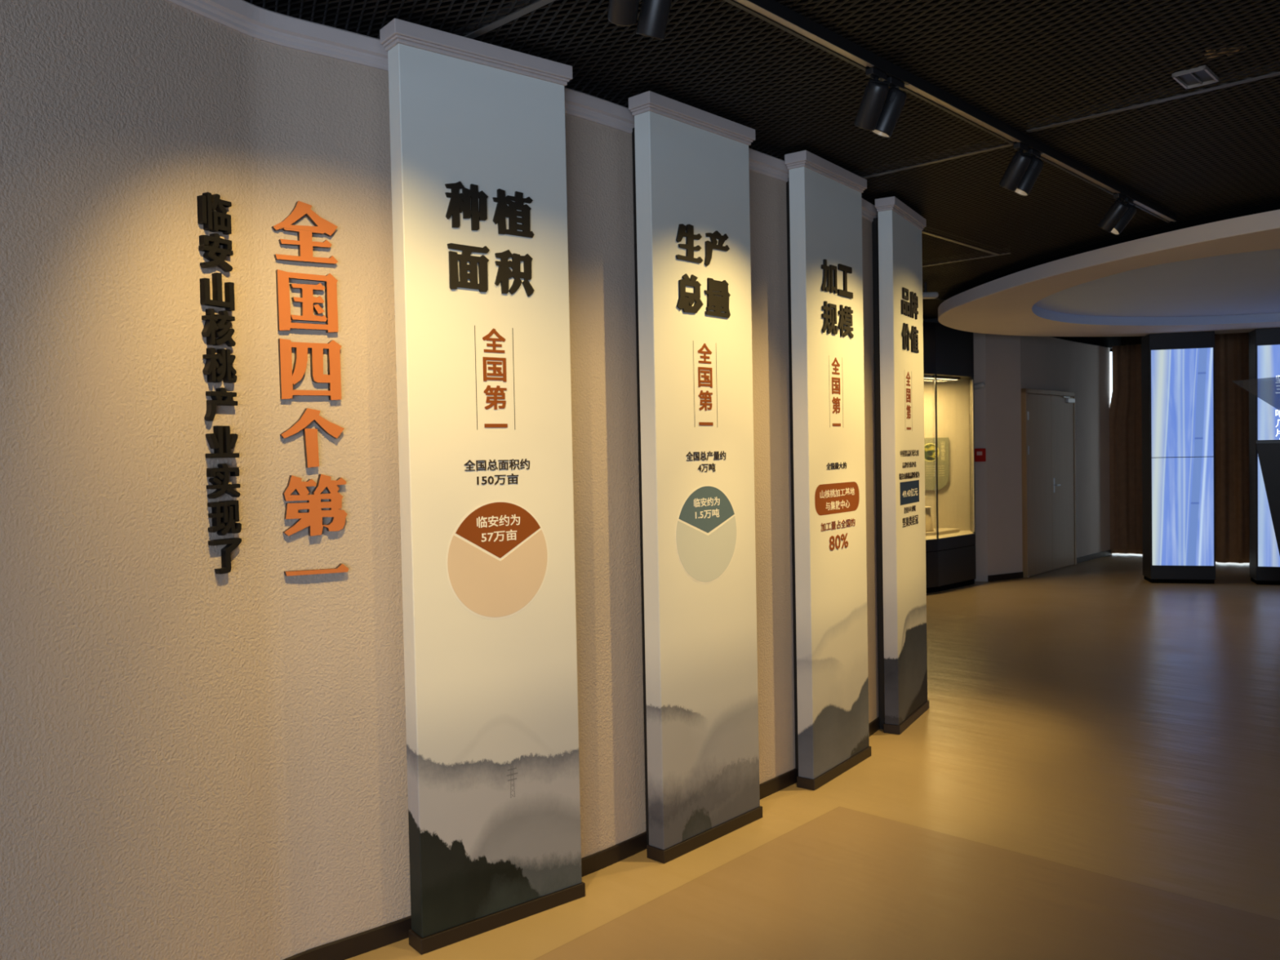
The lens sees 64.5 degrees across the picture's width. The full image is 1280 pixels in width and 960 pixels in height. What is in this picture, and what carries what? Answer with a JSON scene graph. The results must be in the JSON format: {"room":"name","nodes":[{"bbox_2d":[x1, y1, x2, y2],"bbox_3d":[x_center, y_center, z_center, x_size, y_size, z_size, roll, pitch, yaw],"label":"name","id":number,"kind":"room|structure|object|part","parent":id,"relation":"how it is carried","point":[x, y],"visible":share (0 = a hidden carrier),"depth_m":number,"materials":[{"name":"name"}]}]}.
{"room":"exhibition hall","nodes":[
{"label":"exhibition hall","id":0,"kind":"room"},
{"bbox_2d":[0,0,879,959],"bbox_3d":[-1.837,0.127,1.511,0.797,2.935,12.602,0,2,33],"label":"wall","id":1,"kind":"structure","parent":0,"point":[197,762],"depth_m":2.93,"materials":[{"name":"paint"}]},
{"bbox_2d":[196,191,231,235],"bbox_3d":[-1.212,-0.761,2.892,0.022,0.106,0.100,0,2,28],"label":"raised character","id":2,"kind":"object","parent":1,"relation":"attached to","point":[219,220],"visible":1,"depth_m":2.88,"materials":[{"name":"black paint"}]},
{"bbox_2d":[198,233,233,271],"bbox_3d":[-1.209,-0.651,2.895,0.022,0.102,0.100,0,2,28],"label":"raised character","id":3,"kind":"object","parent":1,"relation":"attached to","point":[211,248],"visible":1,"depth_m":2.88,"materials":[{"name":"black paint"}]},
{"bbox_2d":[200,272,235,311],"bbox_3d":[-1.207,-0.539,2.898,0.022,0.102,0.100,0,2,28],"label":"raised character","id":4,"kind":"object","parent":1,"relation":"attached to","point":[228,304],"visible":1,"depth_m":2.89,"materials":[{"name":"black paint"}]},
{"bbox_2d":[201,308,235,346],"bbox_3d":[-1.205,-0.435,2.901,0.022,0.102,0.100,0,2,28],"label":"raised character","id":5,"kind":"object","parent":1,"relation":"attached to","point":[224,333],"visible":1,"depth_m":2.89,"materials":[{"name":"black paint"}]},
{"bbox_2d":[202,347,236,382],"bbox_3d":[-1.203,-0.327,2.904,0.022,0.097,0.100,0,2,28],"label":"raised character","id":6,"kind":"object","parent":1,"relation":"attached to","point":[220,363],"visible":1,"depth_m":2.89,"materials":[{"name":"black paint"}]},
{"bbox_2d":[204,387,237,421],"bbox_3d":[-1.201,-0.216,2.907,0.022,0.096,0.100,0,2,28],"label":"raised character","id":7,"kind":"object","parent":1,"relation":"attached to","point":[216,395],"visible":1,"depth_m":2.88,"materials":[{"name":"black paint"}]},
{"bbox_2d":[204,425,239,457],"bbox_3d":[-1.198,-0.109,2.910,0.022,0.092,0.100,0,2,28],"label":"raised character","id":8,"kind":"object","parent":1,"relation":"attached to","point":[221,440],"visible":1,"depth_m":2.90,"materials":[{"name":"black paint"}]},
{"bbox_2d":[206,463,240,498],"bbox_3d":[-1.196,0.002,2.913,0.022,0.099,0.100,0,2,28],"label":"raised character","id":9,"kind":"object","parent":1,"relation":"attached to","point":[220,481],"visible":1,"depth_m":2.90,"materials":[{"name":"black paint"}]},
{"bbox_2d":[207,500,241,535],"bbox_3d":[-1.194,0.110,2.916,0.022,0.098,0.100,0,2,28],"label":"raised character","id":10,"kind":"object","parent":1,"relation":"attached to","point":[221,512],"visible":1,"depth_m":2.91,"materials":[{"name":"black paint"}]},
{"bbox_2d":[208,537,241,573],"bbox_3d":[-1.192,0.219,2.919,0.022,0.098,0.100,0,2,28],"label":"raised character","id":11,"kind":"object","parent":1,"relation":"attached to","point":[232,544],"visible":1,"depth_m":2.91,"materials":[{"name":"black paint"}]},
{"bbox_2d":[271,200,337,264],"bbox_3d":[-1.033,-0.764,3.130,0.203,0.185,0.018,-2,2,-39],"label":"raised character","id":12,"kind":"object","parent":1,"relation":"attached to","point":[304,242],"visible":1,"depth_m":3.12,"materials":[{"name":"orange paint"}]},
{"bbox_2d":[275,269,337,333],"bbox_3d":[-1.027,-0.550,3.138,0.189,0.188,0.018,-2,2,-39],"label":"raised character","id":13,"kind":"object","parent":1,"relation":"attached to","point":[307,300],"visible":1,"depth_m":3.13,"materials":[{"name":"orange paint"}]},
{"bbox_2d":[278,338,341,399],"bbox_3d":[-1.020,-0.343,3.146,0.195,0.188,0.018,-2,2,-39],"label":"raised character","id":14,"kind":"object","parent":1,"relation":"attached to","point":[288,376],"visible":1,"depth_m":3.14,"materials":[{"name":"orange paint"}]},
{"bbox_2d":[280,408,343,467],"bbox_3d":[-1.017,-0.131,3.151,0.200,0.184,0.018,-2,2,-39],"label":"raised character","id":15,"kind":"object","parent":1,"relation":"attached to","point":[310,435],"visible":1,"depth_m":3.14,"materials":[{"name":"orange paint"}]},
{"bbox_2d":[282,474,346,536],"bbox_3d":[-1.012,0.078,3.158,0.202,0.191,0.018,-2,2,-39],"label":"raised character","id":16,"kind":"object","parent":1,"relation":"attached to","point":[313,518],"visible":1,"depth_m":3.15,"materials":[{"name":"orange paint"}]},
{"bbox_2d":[284,563,348,576],"bbox_3d":[-1.008,0.281,3.163,0.202,0.028,0.018,-2,2,-39],"label":"raised character","id":17,"kind":"object","parent":1,"relation":"attached to","point":[340,567],"visible":1,"depth_m":3.16,"materials":[{"name":"orange paint"}]},
{"bbox_2d":[379,17,585,955],"bbox_3d":[-0.521,0.032,3.467,0.674,2.961,0.164,-2,2,-39],"label":"display panel","id":18,"kind":"object","parent":1,"relation":"attached to","point":[484,388],"visible":1,"depth_m":3.39,"materials":[{"name":"white paint"}]},
{"bbox_2d":[444,181,488,230],"bbox_3d":[-0.568,-0.900,3.335,0.157,0.154,0.009,-2,2,-39],"label":"raised character","id":19,"kind":"object","parent":18,"relation":"attached to","point":[459,202],"visible":1,"depth_m":3.33,"materials":[{"name":"grey paint"}]},
{"bbox_2d":[447,243,489,292],"bbox_3d":[-0.562,-0.700,3.342,0.155,0.155,0.008,-2,2,-39],"label":"raised character","id":20,"kind":"object","parent":18,"relation":"attached to","point":[465,256],"visible":1,"depth_m":3.33,"materials":[{"name":"grey paint"}]},
{"bbox_3d":[-0.534,-1.414,3.406,0.674,0.066,0.111,-2,2,-39],"label":"cap molding","id":21,"kind":"part","parent":18,"relation":"part of","materials":[{"name":"paint"}]},
{"bbox_2d":[492,188,534,238],"bbox_3d":[-0.430,-0.905,3.446,0.160,0.152,0.009,-2,2,-39],"label":"raised character","id":22,"kind":"object","parent":18,"relation":"attached to","point":[503,211],"visible":1,"depth_m":3.44,"materials":[{"name":"grey paint"}]},
{"bbox_2d":[494,249,534,296],"bbox_3d":[-0.427,-0.704,3.451,0.153,0.152,0.008,-2,2,-39],"label":"raised character","id":23,"kind":"object","parent":18,"relation":"attached to","point":[504,273],"visible":1,"depth_m":3.44,"materials":[{"name":"grey paint"}]},
{"bbox_2d":[165,0,878,222],"bbox_3d":[-1.851,-1.302,1.462,0.838,0.085,12.605,0,2,33],"label":"trim","id":24,"kind":"structure","parent":1,"relation":"attached to","point":[244,17],"depth_m":3.17,"materials":[{"name":"paint"}]},
{"bbox_2d":[283,716,879,959],"bbox_3d":[-1.742,1.560,1.516,0.668,0.066,12.592,0,2,33],"label":"baseboard","id":25,"kind":"structure","parent":1,"relation":"attached to","point":[368,940],"depth_m":3.37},
{"bbox_2d":[628,90,762,863],"bbox_3d":[0.232,-0.003,4.176,0.169,2.961,0.674,0,2,43],"label":"banner","id":26,"kind":"object","parent":1,"relation":"attached to","point":[691,165],"visible":1,"depth_m":4.07,"materials":[{"name":"white fabric"}]},
{"bbox_2d":[675,223,702,263],"bbox_3d":[0.196,-0.942,4.032,0.008,0.146,0.161,0,2,43],"label":"raised character","id":27,"kind":"object","parent":26,"relation":"attached to","point":[687,231],"visible":1,"depth_m":4.02,"materials":[{"name":"grey paint"}]},
{"bbox_2d":[676,273,702,313],"bbox_3d":[0.198,-0.741,4.035,0.008,0.154,0.159,0,2,43],"label":"raised character","id":28,"kind":"object","parent":26,"relation":"attached to","point":[685,303],"visible":1,"depth_m":4.03,"materials":[{"name":"grey paint"}]},
{"bbox_3d":[0.224,-1.450,4.115,0.111,0.066,0.674,0,2,43],"label":"cap molding","id":29,"kind":"part","parent":26,"relation":"part of","materials":[{"name":"paint"}]},
{"bbox_2d":[704,231,729,266],"bbox_3d":[0.316,-0.945,4.161,0.008,0.153,0.161,0,2,43],"label":"raised character","id":30,"kind":"object","parent":26,"relation":"attached to","point":[709,246],"visible":1,"depth_m":4.14,"materials":[{"name":"grey paint"}]},
{"bbox_2d":[704,277,730,318],"bbox_3d":[0.319,-0.748,4.166,0.008,0.155,0.166,0,2,43],"label":"raised character","id":31,"kind":"object","parent":26,"relation":"attached to","point":[720,304],"visible":1,"depth_m":4.16,"materials":[{"name":"grey paint"}]},
{"bbox_2d":[784,150,871,791],"bbox_3d":[0.924,-0.040,4.994,0.159,2.961,0.674,0,2,37],"label":"banner","id":32,"kind":"object","parent":1,"relation":"attached to","point":[824,202],"visible":1,"depth_m":4.85,"materials":[{"name":"white fabric"}]},
{"bbox_3d":[0.914,-1.487,4.939,0.111,0.066,0.674,0,2,37],"label":"cap molding","id":33,"kind":"part","parent":32,"relation":"part of","materials":[{"name":"paint"}]},
{"bbox_2d":[821,301,837,334],"bbox_3d":[0.909,-0.776,4.866,0.010,0.152,0.157,0,2,36],"label":"raised character","id":34,"kind":"object","parent":32,"relation":"attached to","point":[829,315],"visible":1,"depth_m":4.86,"materials":[{"name":"grey paint"}]},
{"bbox_2d":[821,258,837,293],"bbox_3d":[0.905,-0.974,4.861,0.010,0.152,0.157,0,2,36],"label":"raised character","id":35,"kind":"object","parent":32,"relation":"attached to","point":[832,287],"visible":1,"depth_m":4.85,"materials":[{"name":"grey paint"}]},
{"bbox_2d":[837,263,853,298],"bbox_3d":[1.012,-0.980,5.005,0.010,0.152,0.159,0,2,36],"label":"raised character","id":36,"kind":"object","parent":32,"relation":"attached to","point":[846,269],"visible":1,"depth_m":5.00,"materials":[{"name":"grey paint"}]},
{"bbox_2d":[837,304,853,337],"bbox_3d":[1.016,-0.782,5.010,0.010,0.152,0.159,0,2,36],"label":"raised character","id":37,"kind":"object","parent":32,"relation":"attached to","point":[845,313],"visible":1,"depth_m":5.00,"materials":[{"name":"grey paint"}]},
{"bbox_2d":[871,195,928,734],"bbox_3d":[1.519,-0.078,5.896,0.151,2.961,0.674,0,2,30],"label":"banner","id":38,"kind":"object","parent":1,"relation":"attached to","point":[897,249],"visible":1,"depth_m":5.70,"materials":[{"name":"white paint"}]},
{"bbox_3d":[1.507,-1.524,5.845,0.111,0.066,0.674,0,2,30],"label":"cap molding","id":39,"kind":"part","parent":38,"relation":"part of","materials":[{"name":"paint"}]},
{"bbox_2d":[901,287,910,316],"bbox_3d":[1.509,-1.012,5.766,0.010,0.152,0.157,0,2,30],"label":"raised character","id":40,"kind":"object","parent":38,"relation":"attached to","point":[905,306],"visible":1,"depth_m":5.75,"materials":[{"name":"grey paint"}]},
{"bbox_2d":[901,322,910,351],"bbox_3d":[1.513,-0.814,5.771,0.010,0.152,0.157,0,2,30],"label":"raised character","id":41,"kind":"object","parent":38,"relation":"attached to","point":[905,334],"visible":1,"depth_m":5.76,"materials":[{"name":"grey paint"}]},
{"bbox_2d":[910,291,918,319],"bbox_3d":[1.599,-1.018,5.920,0.010,0.152,0.159,0,2,30],"label":"raised character","id":42,"kind":"object","parent":38,"relation":"attached to","point":[913,298],"visible":1,"depth_m":5.90,"materials":[{"name":"grey paint"}]},
{"bbox_2d":[910,325,919,352],"bbox_3d":[1.603,-0.820,5.926,0.010,0.152,0.159,0,2,30],"label":"raised character","id":43,"kind":"object","parent":38,"relation":"attached to","point":[913,334],"visible":1,"depth_m":5.91,"materials":[{"name":"grey paint"}]},
{"bbox_2d":[249,0,1279,319],"bbox_3d":[2.829,-1.585,4.798,8.383,0.003,9.806,0,2,43],"label":"ceiling","id":44,"kind":"structure","parent":0,"point":[955,287],"depth_m":4.06,"materials":[{"name":"black metal"}]},
{"bbox_2d":[453,0,555,39],"bbox_3d":[-0.332,-1.490,3.150,0.959,0.046,0.030,0,2,43],"label":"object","id":45,"kind":"structure","parent":44,"relation":"attached to","point":[521,11],"depth_m":3.25,"materials":[{"name":"black metal"}]},
{"bbox_2d":[922,282,938,298],"bbox_3d":[2.418,-1.617,8.659,0.240,0.135,0.100,-1,2,0],"label":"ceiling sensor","id":46,"kind":"object","parent":44,"relation":"attached to","point":[926,295],"visible":0.64,"depth_m":8.62,"materials":[{"name":"white plastic"}]},
{"bbox_3d":[2.438,-1.639,8.659,0.024,0.090,0.024,-1,2,0],"label":"fixture stem","id":47,"kind":"part","parent":46,"relation":"part of","materials":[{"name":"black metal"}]},
{"bbox_2d":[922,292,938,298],"bbox_3d":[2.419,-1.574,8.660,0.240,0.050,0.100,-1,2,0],"label":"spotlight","id":48,"kind":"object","parent":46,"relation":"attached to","point":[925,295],"depth_m":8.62,"materials":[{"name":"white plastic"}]},
{"bbox_2d":[853,137,1013,178],"bbox_3d":[1.292,-1.578,5.102,1.246,0.046,0.030,0,2,43],"label":"trim","id":49,"kind":"structure","parent":44,"relation":"attached to","point":[985,149],"depth_m":4.95,"materials":[{"name":"black metal"}]},
{"bbox_2d":[724,0,1177,222],"bbox_3d":[0.434,-1.468,3.206,0.054,0.044,8.380,0,2,43],"label":"track","id":50,"kind":"object","parent":44,"relation":"attached to","point":[771,11],"visible":0.97,"depth_m":3.90,"materials":[{"name":"black metal"}]},
{"bbox_2d":[607,0,639,26],"bbox_3d":[-0.038,-1.342,2.742,0.094,0.207,0.166,-1,2,-7],"label":"track spotlight","id":51,"kind":"object","parent":50,"relation":"attached to","point":[620,12],"visible":1,"depth_m":2.75,"materials":[{"name":"black metal"}]},
{"bbox_2d":[635,0,671,39],"bbox_3d":[0.047,-1.338,2.821,0.102,0.222,0.135,-2,2,-20],"label":"track spotlight","id":52,"kind":"object","parent":50,"relation":"attached to","point":[654,15],"visible":1,"depth_m":2.80,"materials":[{"name":"black metal"}]},
{"bbox_2d":[853,66,890,130],"bbox_3d":[0.844,-1.382,3.685,0.099,0.216,0.154,-2,2,-15],"label":"track spotlight","id":53,"kind":"object","parent":50,"relation":"attached to","point":[876,91],"visible":0.98,"depth_m":3.65,"materials":[{"name":"black metal"}]},
{"bbox_2d":[870,75,906,137],"bbox_3d":[0.919,-1.382,3.756,0.132,0.223,0.105,-1,2,0],"label":"track spotlight","id":54,"kind":"object","parent":50,"relation":"attached to","point":[895,99],"visible":0.86,"depth_m":3.73,"materials":[{"name":"black metal"}]},
{"bbox_2d":[999,142,1031,191],"bbox_3d":[1.712,-1.426,4.620,0.103,0.216,0.154,-2,2,-23],"label":"track spotlight","id":55,"kind":"object","parent":50,"relation":"attached to","point":[1020,161],"visible":0.94,"depth_m":4.58,"materials":[{"name":"black metal"}]},
{"bbox_2d":[1013,147,1044,196],"bbox_3d":[1.794,-1.427,4.695,0.140,0.221,0.096,-1,2,0],"label":"track spotlight","id":56,"kind":"object","parent":50,"relation":"attached to","point":[1035,166],"visible":0.84,"depth_m":4.66,"materials":[{"name":"black metal"}]},
{"bbox_2d":[1097,192,1128,232],"bbox_3d":[2.599,-1.472,5.579,0.160,0.212,0.100,0,2,43],"label":"track spotlight","id":57,"kind":"object","parent":50,"relation":"attached to","point":[1113,215],"visible":0.97,"depth_m":5.55,"materials":[{"name":"black metal"}]},
{"bbox_2d":[1110,196,1136,235],"bbox_3d":[2.686,-1.475,5.658,0.156,0.214,0.092,-1,2,0],"label":"track spotlight","id":58,"kind":"object","parent":50,"relation":"attached to","point":[1131,211],"visible":0.64,"depth_m":5.62,"materials":[{"name":"black metal"}]},
{"bbox_2d":[921,226,999,255],"bbox_3d":[1.975,-1.638,6.736,0.030,0.046,1.917,0,2,43],"label":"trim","id":59,"kind":"structure","parent":44,"relation":"attached to","point":[922,232],"depth_m":6.97,"materials":[{"name":"black metal"}]},
{"bbox_2d":[922,248,1011,266],"bbox_3d":[1.990,-1.675,8.031,1.917,0.046,0.030,0,2,43],"label":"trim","id":60,"kind":"structure","parent":44,"relation":"attached to","point":[1003,248],"depth_m":7.61,"materials":[{"name":"black metal"}]},
{"bbox_2d":[1026,61,1279,133],"bbox_3d":[2.599,-1.565,3.693,2.396,0.046,0.030,0,2,43],"label":"trim","id":61,"kind":"structure","parent":44,"relation":"attached to","point":[1273,73],"depth_m":4.15,"materials":[{"name":"black metal"}]},
{"bbox_2d":[1171,65,1219,88],"bbox_3d":[2.123,-1.538,3.877,0.116,0.014,0.190,0,2,43],"label":"ceiling vent","id":62,"kind":"object","parent":44,"relation":"in","point":[1202,75],"visible":1,"depth_m":3.88,"materials":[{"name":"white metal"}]},
{"bbox_2d":[345,553,1279,959],"bbox_3d":[1.829,1.439,6.544,15.600,0.120,21.000,-1,2,0],"label":"floor","id":63,"kind":"structure","parent":0,"point":[1091,771],"depth_m":4.28,"materials":[{"name":"plastic"}]},
{"bbox_2d":[923,321,976,593],"bbox_3d":[2.962,-0.241,11.199,2.176,2.930,1.632,-1,2,-6],"label":"display case","id":64,"kind":"object","parent":63,"relation":"on","point":[948,352],"visible":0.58,"depth_m":11.62,"materials":[{"name":"glass"}]},
{"bbox_2d":[924,437,949,490],"bbox_3d":[3.305,-0.185,11.945,0.690,0.616,0.034,-1,2,-7],"label":"board","id":65,"kind":"object","parent":64,"relation":"attached to","point":[943,443],"visible":0.4,"depth_m":11.96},
{"bbox_2d":[924,444,937,460],"bbox_3d":[3.416,-0.325,11.938,0.196,0.196,0.002,-1,2,-7],"label":"photo","id":66,"kind":"object","parent":65,"relation":"attached to","point":[930,449],"depth_m":11.94},
{"bbox_3d":[2.965,-1.131,11.088,1.693,0.026,0.155,-2,2,-35],"label":"lamp rail","id":67,"kind":"part","parent":64,"relation":"part of","materials":[{"name":"black metal"}]},
{"bbox_2d":[925,528,959,536],"bbox_3d":[3.007,0.613,11.480,1.558,0.039,0.804,-1,2,-10],"label":"display platform","id":68,"kind":"object","parent":64,"relation":"on","point":[941,531],"visible":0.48,"depth_m":11.65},
{"bbox_2d":[924,506,934,532],"bbox_3d":[3.200,0.447,11.619,0.330,0.278,0.330,-1,2,0],"label":"pedestal","id":69,"kind":"object","parent":68,"relation":"on","point":[929,526],"visible":0.36,"depth_m":11.51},
{"bbox_3d":[2.994,0.709,11.249,2.176,0.127,1.632,-1,2,-7],"label":"cabinet rail","id":70,"kind":"part","parent":64,"relation":"part of","materials":[{"name":"black paint"}]},
{"bbox_3d":[3.881,-0.288,11.868,0.029,1.795,0.525,-1,2,14],"label":"frame","id":71,"kind":"part","parent":64,"relation":"part of","materials":[{"name":"black paint"}]},
{"bbox_2d":[1141,331,1215,583],"bbox_3d":[6.088,-0.246,11.487,0.665,2.798,0.386,-1,2,15],"label":"display screen","id":72,"kind":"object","parent":63,"relation":"on","point":[1178,369],"depth_m":11.31,"materials":[{"name":"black glass"}]},
{"bbox_2d":[1214,332,1249,563],"bbox_3d":[8.053,-0.414,12.953,2.531,2.928,0.537,0,2,26],"label":"curtain","id":73,"kind":"object","parent":63,"relation":"on","point":[1232,349],"visible":0.23,"depth_m":12.95,"materials":[{"name":"brown fabric"}]},
{"bbox_2d":[1248,327,1279,585],"bbox_3d":[7.112,-0.257,11.152,0.665,2.798,0.387,0,2,22],"label":"display screen","id":74,"kind":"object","parent":63,"relation":"on","point":[1264,344],"depth_m":11.08,"materials":[{"name":"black glass"}]},
{"bbox_2d":[1255,440,1279,555],"bbox_3d":[6.234,0.140,9.201,1.414,2.150,1.414,-2,2,-39],"label":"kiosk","id":75,"kind":"object","parent":63,"relation":"on","point":[1268,451],"visible":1,"depth_m":9.00,"materials":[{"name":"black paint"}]},
{"bbox_2d":[973,332,987,581],"bbox_3d":[4.146,-0.290,12.092,0.351,2.930,0.625,-1,2,15],"label":"wall column","id":76,"kind":"structure","parent":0,"point":[979,339],"depth_m":11.82,"materials":[{"name":"grey paint"}]},
{"bbox_2d":[973,382,985,389],"bbox_3d":[3.937,-1.092,11.755,0.128,0.086,0.098,0,2,38],"label":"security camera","id":77,"kind":"object","parent":76,"relation":"attached to","point":[981,384],"visible":0.95,"depth_m":11.72,"materials":[{"name":"white plastic"}]},
{"bbox_2d":[974,448,986,462],"bbox_3d":[3.956,-0.290,11.801,0.124,0.155,0.050,-1,2,21],"label":"fire alarm box","id":78,"kind":"object","parent":76,"relation":"attached to","point":[980,453],"visible":0.96,"depth_m":11.78,"materials":[{"name":"red plastic"}]},
{"bbox_3d":[3.942,-0.309,11.781,0.060,0.043,0.004,-1,2,21],"label":"alarm plate","id":79,"kind":"part","parent":78,"relation":"part of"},
{"bbox_2d":[985,333,1121,575],"bbox_3d":[5.647,-0.616,13.359,4.513,3.450,0.271,-3,2,-44],"label":"wall","id":80,"kind":"structure","parent":0,"point":[1013,363],"depth_m":12.47,"materials":[{"name":"white paint"}]},
{"bbox_2d":[987,571,1022,581],"bbox_3d":[4.315,1.141,11.981,0.585,0.070,0.022,-2,2,-29],"label":"baseboard","id":81,"kind":"structure","parent":80,"relation":"attached to","point":[1015,575],"depth_m":11.96,"materials":[{"name":"black"}]},
{"bbox_2d":[1021,388,1076,577],"bbox_3d":[5.130,0.011,12.700,0.140,2.255,1.664,0,2,42],"label":"door","id":82,"kind":"structure","parent":80,"relation":"in","point":[1048,420],"depth_m":12.59,"materials":[{"name":"grey wood"}]},
{"bbox_2d":[1076,549,1111,563],"bbox_3d":[6.213,1.048,13.915,0.022,0.070,1.425,0,2,43],"label":"baseboard","id":83,"kind":"structure","parent":80,"relation":"attached to","point":[1086,557],"depth_m":13.89,"materials":[{"name":"grey"}]},
{"bbox_2d":[1109,343,1142,554],"bbox_3d":[6.897,-0.424,14.165,0.204,2.930,0.676,-2,2,-35],"label":"curtain","id":84,"kind":"object","parent":80,"relation":"hanging from","point":[1126,406],"visible":0.59,"depth_m":14.28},
{"bbox_2d":[937,122,1279,337],"bbox_3d":[5.526,-1.870,8.239,5.562,0.650,6.733,-1,2,0],"label":"ceiling","id":85,"kind":"structure","parent":0,"point":[1220,273],"depth_m":8.19,"materials":[{"name":"paint"}]},
{"bbox_3d":[9.492,-0.499,6.494,0.200,3.450,21.000,-1,2,0],"label":"wall","id":86,"kind":"structure","parent":0,"visible":0},
{"bbox_2d":[1109,333,1230,401],"bbox_3d":[7.931,-0.684,13.789,3.344,3.430,0.369,0,2,37],"label":"window","id":87,"kind":"structure","parent":86,"relation":"in","point":[1126,340],"depth_m":14.54,"materials":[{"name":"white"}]}
]}

